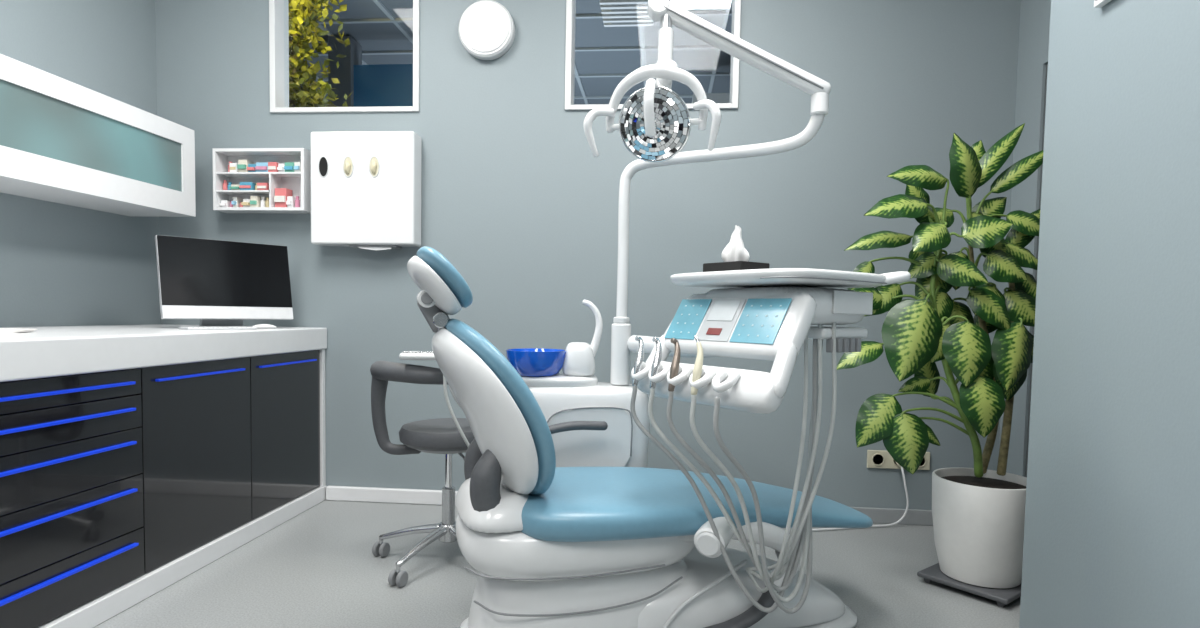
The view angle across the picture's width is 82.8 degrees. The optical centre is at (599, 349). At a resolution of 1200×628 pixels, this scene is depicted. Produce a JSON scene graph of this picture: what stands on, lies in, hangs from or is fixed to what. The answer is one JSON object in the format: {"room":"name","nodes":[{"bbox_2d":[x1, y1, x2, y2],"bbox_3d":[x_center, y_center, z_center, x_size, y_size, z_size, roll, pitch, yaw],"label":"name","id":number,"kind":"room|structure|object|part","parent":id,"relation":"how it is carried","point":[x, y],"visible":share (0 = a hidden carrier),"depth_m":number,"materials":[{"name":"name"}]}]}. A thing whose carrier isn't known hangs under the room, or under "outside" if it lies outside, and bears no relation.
{"room":"dental clinic","nodes":[
{"label":"dental clinic","id":0,"kind":"room"},
{"bbox_2d":[0,0,160,326],"bbox_3d":[-2.605,-0.602,1.056,0.100,3.000,5.100,1,3,5],"label":"wall","id":1,"kind":"structure","parent":0,"point":[61,264],"depth_m":3.11,"materials":[{"name":"paint"}]},
{"bbox_2d":[0,54,195,216],"bbox_3d":[-2.288,-0.802,2.023,0.348,0.420,2.700,1,3,5],"label":"upper cabinet","id":2,"kind":"object","parent":1,"relation":"attached to","point":[63,141],"visible":1,"depth_m":2.75,"materials":[{"name":"white paint"}]},
{"bbox_3d":[-2.076,-0.837,2.575,0.008,0.230,1.391,1,3,5],"label":"frosted panel","id":3,"kind":"part","parent":2,"relation":"part of","materials":[{"name":"teal glass"}]},
{"bbox_2d":[328,36,361,106],"bbox_3d":[-2.024,-0.870,5.414,0.180,3.100,0.200,1,3,5],"label":"column","id":4,"kind":"structure","parent":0,"point":[344,73],"depth_m":5.25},
{"bbox_2d":[354,64,412,106],"bbox_3d":[-1.528,-0.759,5.375,0.820,2.900,0.100,1,3,5],"label":"wall","id":5,"kind":"structure","parent":0,"point":[381,85],"depth_m":5.27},
{"bbox_2d":[301,0,731,106],"bbox_3d":[-0.175,-2.478,5.941,8.500,0.080,4.960,1,3,5],"label":"building","id":6,"kind":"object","parent":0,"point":[591,32],"visible":0.22,"depth_m":5.39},
{"bbox_2d":[304,0,731,104],"bbox_3d":[-0.175,-2.429,5.959,8.500,0.020,4.990,1,3,5],"label":"grid","id":7,"kind":"object","parent":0,"point":[390,19],"depth_m":5.38,"materials":[{"name":"grey metal"}]},
{"bbox_2d":[94,500,1020,627],"bbox_3d":[0.281,1.010,0.881,5.950,0.100,5.100,1,3,5],"label":"floor","id":8,"kind":"structure","parent":0,"point":[318,568],"depth_m":2.53,"materials":[{"name":"plastic"}]},
{"bbox_2d":[0,324,326,627],"bbox_3d":[-2.026,0.408,2.009,0.923,0.905,3.196,1,3,5],"label":"base cabinet","id":9,"kind":"object","parent":8,"relation":"on","point":[134,459],"visible":1,"depth_m":2.31,"materials":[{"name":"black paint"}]},
{"bbox_3d":[-1.575,0.211,2.001,0.016,0.010,0.530,1,3,5],"label":"drawer handle","id":10,"kind":"part","parent":9,"relation":"part of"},
{"bbox_3d":[-1.573,0.123,1.996,0.016,0.010,0.530,1,3,5],"label":"drawer handle","id":11,"kind":"part","parent":9,"relation":"part of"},
{"bbox_3d":[-1.577,0.323,2.007,0.016,0.010,0.530,1,3,5],"label":"drawer handle","id":12,"kind":"part","parent":9,"relation":"part of","materials":[{"name":"blue plastic"}]},
{"bbox_3d":[-1.579,0.483,2.015,0.016,0.010,0.530,1,3,5],"label":"drawer handle","id":13,"kind":"part","parent":9,"relation":"part of","materials":[{"name":"blue plastic"}]},
{"bbox_3d":[-1.583,0.667,2.025,0.016,0.010,0.530,1,3,5],"label":"drawer handle","id":14,"kind":"part","parent":9,"relation":"part of","materials":[{"name":"blue plastic"}]},
{"bbox_3d":[-1.592,0.122,1.998,0.023,0.084,0.616,1,3,5],"label":"drawer","id":15,"kind":"part","parent":9,"relation":"part of","materials":[{"name":"black laminate"}]},
{"bbox_3d":[-1.594,0.222,2.003,0.023,0.108,0.616,1,3,5],"label":"drawer","id":16,"kind":"part","parent":9,"relation":"part of","materials":[{"name":"black laminate"}]},
{"bbox_3d":[-1.597,0.357,2.010,0.023,0.156,0.616,1,3,5],"label":"drawer","id":17,"kind":"part","parent":9,"relation":"part of","materials":[{"name":"black laminate"}]},
{"bbox_3d":[-1.603,0.705,2.029,0.023,0.161,0.616,1,3,5],"label":"drawer","id":18,"kind":"part","parent":9,"relation":"part of","materials":[{"name":"black laminate"}]},
{"bbox_3d":[-1.599,0.530,2.019,0.023,0.181,0.616,1,3,5],"label":"drawer","id":19,"kind":"part","parent":9,"relation":"part of","materials":[{"name":"black laminate"}]},
{"bbox_2d":[0,324,326,381],"bbox_3d":[-2.019,0.012,1.988,0.923,0.112,3.196,1,3,5],"label":"countertop","id":20,"kind":"structure","parent":9,"relation":"on","point":[47,351],"depth_m":2.31,"materials":[{"name":"white paint"}]},
{"bbox_2d":[0,328,36,334],"bbox_3d":[-1.970,-0.057,2.133,0.236,0.012,0.318,0,3,-20],"label":"paper stack","id":21,"kind":"object","parent":20,"relation":"on","point":[3,331],"visible":0.92,"depth_m":2.19,"materials":[{"name":"white paper"}]},
{"bbox_2d":[178,326,256,329],"bbox_3d":[-1.647,-0.093,2.937,0.110,0.011,0.280,4,4,40],"label":"keyboard","id":22,"kind":"object","parent":20,"relation":"on","point":[233,327],"visible":0.99,"depth_m":2.89,"materials":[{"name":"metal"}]},
{"bbox_2d":[155,235,292,326],"bbox_3d":[-1.748,-0.305,3.183,0.170,0.406,0.570,4,4,41],"label":"desktop computer","id":23,"kind":"object","parent":20,"relation":"on","point":[218,283],"visible":0.98,"depth_m":3.14,"materials":[{"name":"metal"}]},
{"bbox_2d":[252,324,276,327],"bbox_3d":[-1.575,-0.110,3.190,0.056,0.021,0.106,4,4,43],"label":"computer mouse","id":24,"kind":"object","parent":20,"relation":"on","point":[258,325],"visible":0.8,"depth_m":3.17,"materials":[{"name":"white paint"}]},
{"bbox_3d":[-1.543,0.401,2.628,0.023,0.710,0.611,1,3,5],"label":"door panel","id":25,"kind":"part","parent":9,"relation":"part of","materials":[{"name":"black laminate"}]},
{"bbox_3d":[-1.518,0.095,2.611,0.016,0.009,0.495,1,3,5],"label":"door handle","id":26,"kind":"part","parent":9,"relation":"part of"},
{"bbox_3d":[-1.489,0.370,3.231,0.023,0.710,0.593,1,3,5],"label":"door panel","id":27,"kind":"part","parent":9,"relation":"part of","materials":[{"name":"black laminate"}]},
{"bbox_3d":[-1.464,0.064,3.213,0.016,0.009,0.477,1,3,5],"label":"door handle","id":28,"kind":"part","parent":9,"relation":"part of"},
{"bbox_3d":[-1.891,0.343,3.584,0.911,0.725,0.031,1,3,5],"label":"panel","id":29,"kind":"part","parent":9,"relation":"part of","materials":[{"name":"white paint"}]},
{"bbox_2d":[370,360,474,586],"bbox_3d":[-0.616,0.444,2.719,0.603,0.808,0.604,1,3,0],"label":"stool","id":30,"kind":"object","parent":8,"relation":"on","point":[439,435],"visible":0.73,"depth_m":2.61,"materials":[{"name":"grey plastic"}]},
{"bbox_3d":[-0.805,0.249,2.680,0.194,0.343,0.078,1,3,0],"label":"arm stem","id":31,"kind":"part","parent":30,"relation":"part of","materials":[{"name":"grey plastic"}]},
{"bbox_3d":[-0.733,0.792,2.469,0.016,0.035,0.016,1,3,0],"label":"caster stem","id":32,"kind":"part","parent":30,"relation":"part of","materials":[{"name":"metal"}]},
{"bbox_3d":[-0.761,0.734,2.740,0.275,0.084,0.044,1,3,6],"label":"leg","id":33,"kind":"part","parent":30,"relation":"part of","materials":[{"name":"metal"}]},
{"bbox_3d":[-0.679,0.744,2.586,0.044,0.084,0.275,3,3,28],"label":"leg","id":34,"kind":"part","parent":30,"relation":"part of","materials":[{"name":"metal"}]},
{"bbox_3d":[-0.600,0.333,2.702,0.384,0.081,0.384,1,3,0],"label":"seat","id":35,"kind":"part","parent":30,"relation":"part of","materials":[{"name":"grey leather"}]},
{"bbox_3d":[-0.498,0.746,2.612,0.044,0.084,0.275,-2,4,-44],"label":"leg","id":36,"kind":"part","parent":30,"relation":"part of","materials":[{"name":"metal"}]},
{"bbox_2d":[399,300,649,467],"bbox_3d":[-0.273,0.332,2.609,0.938,1.054,0.299,1,3,-6],"label":"dental cuspidor unit","id":37,"kind":"object","parent":8,"relation":"on","point":[574,394],"visible":0.51,"depth_m":2.51,"materials":[{"name":"white plastic"}]},
{"bbox_2d":[402,350,432,352],"bbox_3d":[-0.620,0.009,2.494,0.190,0.004,0.080,1,3,0],"label":"tray","id":38,"kind":"object","parent":37,"relation":"on","point":[409,351],"depth_m":2.46,"materials":[{"name":"metal"}]},
{"bbox_3d":[-0.413,0.147,2.600,0.359,0.237,0.094,0,3,-26],"label":"assistant arm","id":39,"kind":"part","parent":37,"relation":"part of","materials":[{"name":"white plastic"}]},
{"bbox_2d":[506,348,565,376],"bbox_3d":[-0.244,0.051,2.607,0.236,0.100,0.236,1,3,0],"label":"bowl","id":40,"kind":"object","parent":37,"relation":"on","point":[528,362],"depth_m":2.52,"materials":[{"name":"blue glass"}]},
{"bbox_2d":[582,300,602,356],"bbox_3d":[-0.030,-0.069,2.620,0.080,0.246,0.036,1,3,0],"label":"faucet","id":41,"kind":"object","parent":37,"relation":"on","point":[596,339],"depth_m":2.61,"materials":[{"name":"white plastic"}]},
{"bbox_2d":[583,0,830,384],"bbox_3d":[0.353,-0.482,2.288,0.784,1.274,0.607,1,3,5],"label":"light","id":42,"kind":"object","parent":37,"relation":"attached to","point":[655,123],"depth_m":2.14,"materials":[{"name":"white metal"}]},
{"bbox_2d":[407,246,872,627],"bbox_3d":[0.181,0.305,2.134,1.510,1.173,0.670,0,3,-17],"label":"dental chair","id":43,"kind":"object","parent":8,"relation":"on","point":[549,545],"visible":0.98,"depth_m":1.89,"materials":[{"name":"white plastic"}]},
{"bbox_2d":[417,246,472,307],"bbox_3d":[-0.444,-0.204,1.941,0.154,0.169,0.276,0,3,-17],"label":"cushion","id":44,"kind":"object","parent":43,"relation":"on","point":[440,284],"depth_m":1.84,"materials":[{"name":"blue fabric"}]},
{"bbox_2d":[445,319,555,494],"bbox_3d":[-0.316,0.165,2.001,0.288,0.517,0.550,0,3,-17],"label":"backrest cushion","id":45,"kind":"object","parent":43,"relation":"on","point":[511,451],"depth_m":1.80,"materials":[{"name":"white plastic"}]},
{"bbox_3d":[-0.122,0.290,2.369,0.306,0.081,0.049,0,3,-17],"label":"armrest","id":46,"kind":"part","parent":43,"relation":"part of","materials":[{"name":"grey plastic"}]},
{"bbox_3d":[0.207,0.877,2.202,1.300,0.026,0.500,0,3,-17],"label":"floor plate","id":47,"kind":"part","parent":43,"relation":"part of","materials":[{"name":"white plastic"}]},
{"bbox_2d":[521,467,872,541],"bbox_3d":[0.304,0.496,2.210,1.240,0.189,0.600,0,3,-17],"label":"seat cushion","id":48,"kind":"object","parent":43,"relation":"on","point":[581,504],"depth_m":1.95,"materials":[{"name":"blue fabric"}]},
{"bbox_3d":[0.475,0.608,1.998,0.250,0.235,0.093,0,3,-17],"label":"arm","id":49,"kind":"part","parent":43,"relation":"part of","materials":[{"name":"white plastic"}]},
{"bbox_2d":[837,123,1042,606],"bbox_3d":[1.286,0.024,2.468,0.774,1.738,0.403,0,3,-19],"label":"potted dieffenbachia","id":50,"kind":"object","parent":8,"relation":"on","point":[978,513],"visible":0.98,"depth_m":2.45,"materials":[{"name":"plant"}]},
{"bbox_2d":[932,467,1026,587],"bbox_3d":[1.436,0.666,2.557,0.350,0.372,0.350,1,3,0],"label":"pot","id":51,"kind":"object","parent":50,"relation":"attached to","point":[979,521],"depth_m":2.44,"materials":[{"name":"ceramic"}]},
{"bbox_2d":[155,0,1020,509],"bbox_3d":[0.541,-0.670,3.406,5.950,3.200,0.140,1,3,5],"label":"wall","id":52,"kind":"structure","parent":0,"point":[516,197],"depth_m":3.38,"materials":[{"name":"paint"}]},
{"bbox_2d":[212,148,310,213],"bbox_3d":[-1.714,-0.859,3.471,0.480,0.308,0.108,1,3,5],"label":"shelf","id":53,"kind":"object","parent":52,"relation":"attached to","point":[245,180],"visible":1,"depth_m":3.45,"materials":[{"name":"white paint"}]},
{"bbox_2d":[223,180,227,189],"bbox_3d":[-1.921,-0.839,3.486,0.024,0.058,0.024,1,3,5],"label":"bottle","id":54,"kind":"object","parent":53,"relation":"on","point":[225,186],"depth_m":3.48,"materials":[{"name":"plastic"}]},
{"bbox_2d":[260,197,265,206],"bbox_3d":[-1.721,-0.750,3.473,0.024,0.060,0.024,1,3,5],"label":"bottle","id":55,"kind":"object","parent":53,"relation":"on","point":[262,202],"depth_m":3.46,"materials":[{"name":"white plastic"}]},
{"bbox_2d":[265,197,268,206],"bbox_3d":[-1.695,-0.747,3.471,0.024,0.056,0.024,1,3,5],"label":"bottle","id":56,"kind":"object","parent":53,"relation":"on","point":[267,199],"depth_m":3.46,"materials":[{"name":"beige plastic"}]},
{"bbox_2d":[295,196,299,206],"bbox_3d":[-1.538,-0.747,3.457,0.024,0.063,0.024,1,3,5],"label":"bottle","id":57,"kind":"object","parent":53,"relation":"on","point":[297,202],"depth_m":3.45,"materials":[{"name":"pink plastic"}]},
{"bbox_2d":[269,0,419,112],"bbox_3d":[-1.293,-1.601,3.505,0.786,0.775,0.135,1,3,5],"label":"frame","id":58,"kind":"object","parent":52,"relation":"attached to","point":[278,9],"visible":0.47,"depth_m":3.48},
{"bbox_2d":[310,131,421,249],"bbox_3d":[-1.176,-0.789,3.410,0.533,0.583,0.140,1,3,5],"label":"dispenser","id":59,"kind":"object","parent":52,"relation":"attached to","point":[366,185],"visible":1,"depth_m":3.36,"materials":[{"name":"white plastic"}]},
{"bbox_2d":[359,247,391,249],"bbox_3d":[-1.133,-0.511,3.423,0.200,0.028,0.060,1,3,5],"label":"paper towel","id":60,"kind":"object","parent":59,"relation":"on","point":[370,248],"depth_m":3.39,"materials":[{"name":"white paper"}]},
{"bbox_2d":[458,0,514,59],"bbox_3d":[-0.561,-1.578,3.345,0.276,0.276,0.081,1,3,5],"label":"round lamp","id":61,"kind":"object","parent":52,"relation":"attached to","point":[486,29],"visible":1,"depth_m":3.32,"materials":[{"name":"white plastic"}]},
{"bbox_2d":[462,3,508,51],"bbox_3d":[-0.563,-1.577,3.321,0.240,0.240,0.033,1,3,5],"label":"diffuser","id":62,"kind":"object","parent":61,"relation":"attached to","point":[485,26],"depth_m":3.31,"materials":[{"name":"white plastic"}]},
{"bbox_2d":[326,486,932,525],"bbox_3d":[0.239,0.789,3.422,3.360,0.075,0.030,1,3,5],"label":"baseboard","id":63,"kind":"structure","parent":52,"relation":"attached to","point":[333,493],"depth_m":3.51,"materials":[{"name":"white paint"}]},
{"bbox_2d":[565,0,740,109],"bbox_3d":[0.259,-1.567,3.368,0.846,0.775,0.135,1,3,5],"label":"frame","id":64,"kind":"object","parent":52,"relation":"attached to","point":[570,4],"visible":0.49,"depth_m":3.34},
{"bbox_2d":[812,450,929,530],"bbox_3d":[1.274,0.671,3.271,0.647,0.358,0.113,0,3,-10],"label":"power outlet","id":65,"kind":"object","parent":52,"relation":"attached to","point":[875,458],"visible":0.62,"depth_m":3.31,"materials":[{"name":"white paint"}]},
{"bbox_2d":[872,453,884,465],"bbox_3d":[1.355,0.535,3.313,0.060,0.060,0.010,1,3,5],"label":"socket","id":66,"kind":"object","parent":65,"relation":"attached to","point":[878,459],"depth_m":3.31,"materials":[{"name":"black plastic"}]},
{"bbox_3d":[1.452,0.537,3.309,0.295,0.088,0.011,1,3,5],"label":"plate","id":67,"kind":"part","parent":65,"relation":"part of","materials":[{"name":"beige plastic"}]},
{"bbox_2d":[599,0,652,26],"bbox_3d":[0.187,-2.325,4.680,0.350,0.040,0.380,1,3,5],"label":"air vent","id":68,"kind":"object","parent":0,"point":[615,13],"depth_m":4.67,"materials":[{"name":"white metal"}]},
{"bbox_2d":[671,0,731,8],"bbox_3d":[0.664,-2.310,4.448,0.400,0.030,0.300,1,3,5],"label":"ceiling lamp","id":69,"kind":"object","parent":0,"point":[685,4],"depth_m":4.52,"materials":[{"name":"white"}]},
{"bbox_2d":[627,268,910,613],"bbox_3d":[0.311,0.233,2.107,0.615,0.938,1.031,-1,4,-36],"label":"dental instrument unit","id":70,"kind":"object","parent":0,"point":[756,314],"depth_m":1.77,"materials":[{"name":"white plastic"}]},
{"bbox_2d":[703,225,769,271],"bbox_3d":[0.394,-0.288,1.968,0.120,0.143,0.150,-1,4,-36],"label":"tissue box","id":71,"kind":"object","parent":70,"relation":"on","point":[734,255],"visible":0.88,"depth_m":1.94,"materials":[{"name":"paper"}]},
{"bbox_2d":[999,0,1050,476],"bbox_3d":[1.945,-0.604,2.611,0.120,3.000,1.200,1,3,5],"label":"wall","id":72,"kind":"structure","parent":0,"point":[1034,29],"depth_m":3.06,"materials":[{"name":"paint"}]},
{"bbox_2d":[1025,64,1047,476],"bbox_3d":[1.928,-0.159,2.524,0.100,2.116,0.976,1,3,5],"label":"door","id":73,"kind":"structure","parent":72,"relation":"in","point":[1046,64],"depth_m":2.99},
{"bbox_2d":[1019,0,1199,627],"bbox_3d":[1.478,-0.483,0.145,0.612,3.000,3.800,1,3,5],"label":"wall","id":74,"kind":"structure","parent":0,"point":[1112,524],"depth_m":1.70,"materials":[{"name":"paint"}]},
{"bbox_2d":[1094,0,1111,7],"bbox_3d":[1.294,-1.198,1.507,0.024,0.620,0.550,1,3,5],"label":"framed picture","id":75,"kind":"object","parent":74,"relation":"attached to","point":[1097,3],"visible":1,"depth_m":1.78,"materials":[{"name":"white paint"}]},
{"bbox_3d":[-0.231,0.727,6.109,8.500,0.100,4.960,1,3,5],"label":"floor","id":76,"kind":"structure","parent":0,"visible":0},
{"bbox_2d":[288,0,350,106],"bbox_3d":[-1.936,-0.826,4.367,0.965,3.124,0.620,1,3,5],"label":"climbing plant","id":77,"kind":"object","parent":76,"relation":"on","point":[301,34],"visible":0.25,"depth_m":4.26,"materials":[{"name":"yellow plant"}]},
{"bbox_2d":[692,93,729,103],"bbox_3d":[0.940,-0.674,5.712,0.400,2.780,0.400,1,3,5],"label":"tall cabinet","id":78,"kind":"object","parent":76,"relation":"on","point":[716,97],"visible":0.14,"depth_m":5.44,"materials":[{"name":"grey"}]}
]}

